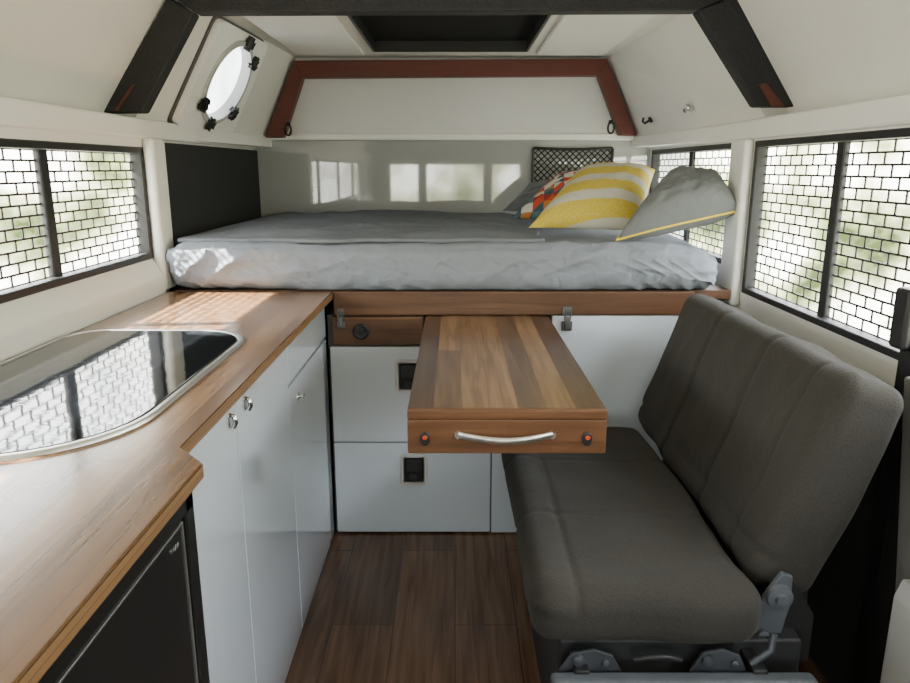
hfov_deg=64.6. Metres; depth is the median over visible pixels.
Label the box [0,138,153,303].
window
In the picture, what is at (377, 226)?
blanket
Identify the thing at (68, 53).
ceiling
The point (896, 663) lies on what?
trim
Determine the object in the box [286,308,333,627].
base cabinet
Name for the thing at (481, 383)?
table
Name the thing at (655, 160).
window
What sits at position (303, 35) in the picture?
board
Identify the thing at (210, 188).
panel
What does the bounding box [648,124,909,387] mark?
wall
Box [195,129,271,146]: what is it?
trim
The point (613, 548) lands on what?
seat cushion
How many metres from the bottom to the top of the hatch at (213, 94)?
0.316 m
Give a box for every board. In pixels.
[243,16,363,54]
[537,15,655,54]
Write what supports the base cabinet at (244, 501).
on the floor
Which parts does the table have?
handle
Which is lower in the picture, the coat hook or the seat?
the seat
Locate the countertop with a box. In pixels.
[0,292,332,682]
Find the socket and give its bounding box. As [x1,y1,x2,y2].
[352,323,368,339]
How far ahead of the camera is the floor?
1.80 m
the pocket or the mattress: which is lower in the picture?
the mattress
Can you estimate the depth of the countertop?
0.78 m
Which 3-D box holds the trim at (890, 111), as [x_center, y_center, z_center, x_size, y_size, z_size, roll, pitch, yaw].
[0.870,-0.316,0.875,0.140,0.052,4.350,0,14,0]
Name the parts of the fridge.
door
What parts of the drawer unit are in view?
drawer, timber drawer, drawer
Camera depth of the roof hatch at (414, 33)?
2.47 m
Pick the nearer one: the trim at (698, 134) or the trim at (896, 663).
the trim at (896, 663)
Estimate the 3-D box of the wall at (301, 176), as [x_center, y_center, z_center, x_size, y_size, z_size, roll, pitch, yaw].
[0.000,-0.450,3.086,1.960,1.600,0.070,0,14,0]
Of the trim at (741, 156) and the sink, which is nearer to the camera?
the sink
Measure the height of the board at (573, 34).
0.013 m
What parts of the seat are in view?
mount plate, seat, rail, mount plate, backrest, hinge plate, frame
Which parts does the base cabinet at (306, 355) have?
knob, drawer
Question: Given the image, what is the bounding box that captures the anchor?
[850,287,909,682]
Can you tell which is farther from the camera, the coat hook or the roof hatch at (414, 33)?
the coat hook
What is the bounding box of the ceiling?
[0,0,909,135]
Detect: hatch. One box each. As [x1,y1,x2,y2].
[167,16,267,132]
[348,15,550,51]
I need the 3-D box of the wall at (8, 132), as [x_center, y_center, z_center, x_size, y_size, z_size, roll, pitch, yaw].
[-0.858,0.268,1.016,0.035,1.175,4.350,0,14,0]
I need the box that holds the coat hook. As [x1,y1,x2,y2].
[642,117,652,123]
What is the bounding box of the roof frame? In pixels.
[104,0,792,113]
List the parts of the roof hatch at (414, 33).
hatch lid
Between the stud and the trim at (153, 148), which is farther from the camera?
the stud
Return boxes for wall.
[0,126,252,334]
[253,58,688,413]
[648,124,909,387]
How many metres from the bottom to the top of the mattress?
0.137 m
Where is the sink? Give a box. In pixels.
[0,329,243,461]
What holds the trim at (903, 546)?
attached to the wall at (879, 365)
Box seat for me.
[501,294,903,682]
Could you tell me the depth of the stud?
2.33 m
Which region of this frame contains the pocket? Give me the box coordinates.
[531,147,613,182]
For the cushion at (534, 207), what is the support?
on the mattress
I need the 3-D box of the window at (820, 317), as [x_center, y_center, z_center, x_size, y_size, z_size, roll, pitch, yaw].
[0.829,0.014,0.528,0.035,0.415,3.020,0,14,0]
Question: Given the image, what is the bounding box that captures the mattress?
[166,219,717,290]
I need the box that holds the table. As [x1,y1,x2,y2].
[407,315,607,452]
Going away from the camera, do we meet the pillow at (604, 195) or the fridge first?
the fridge
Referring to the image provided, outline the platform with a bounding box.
[174,284,730,330]
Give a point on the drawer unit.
(380, 486)
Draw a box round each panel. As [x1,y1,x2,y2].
[164,143,260,291]
[491,315,678,531]
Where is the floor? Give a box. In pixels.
[285,414,827,682]
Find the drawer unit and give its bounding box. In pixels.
[327,308,491,531]
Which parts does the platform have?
rail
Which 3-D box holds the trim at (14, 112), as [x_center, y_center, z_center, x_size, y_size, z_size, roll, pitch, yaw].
[-0.892,-0.316,0.875,0.135,0.052,4.350,0,14,0]
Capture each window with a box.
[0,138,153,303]
[649,143,731,263]
[741,127,909,359]
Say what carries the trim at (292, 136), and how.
attached to the wall at (301, 176)
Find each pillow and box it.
[529,162,654,229]
[615,166,735,240]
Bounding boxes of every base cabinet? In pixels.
[189,349,301,682]
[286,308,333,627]
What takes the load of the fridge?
on the floor
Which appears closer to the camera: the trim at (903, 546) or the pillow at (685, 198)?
the trim at (903, 546)
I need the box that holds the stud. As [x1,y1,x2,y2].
[683,103,692,112]
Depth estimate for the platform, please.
2.03 m
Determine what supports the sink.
in the countertop
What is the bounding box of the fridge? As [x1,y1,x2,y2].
[37,493,209,682]
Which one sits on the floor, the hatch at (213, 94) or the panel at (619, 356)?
the panel at (619, 356)
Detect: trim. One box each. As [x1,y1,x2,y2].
[0,96,255,148]
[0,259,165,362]
[142,138,176,289]
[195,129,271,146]
[269,134,633,139]
[631,127,707,146]
[648,94,909,148]
[719,138,753,305]
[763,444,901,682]
[880,579,909,682]
[896,376,909,590]
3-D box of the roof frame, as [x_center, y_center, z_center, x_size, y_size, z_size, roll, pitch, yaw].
[-0.018,-0.750,1.885,1.829,0.291,0.058,0,14,0]
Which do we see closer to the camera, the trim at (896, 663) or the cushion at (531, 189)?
the trim at (896, 663)
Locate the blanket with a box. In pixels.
[177,210,544,242]
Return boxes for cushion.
[501,427,761,643]
[503,180,549,211]
[512,170,577,218]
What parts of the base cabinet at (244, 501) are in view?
door, door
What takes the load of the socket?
in the drawer unit

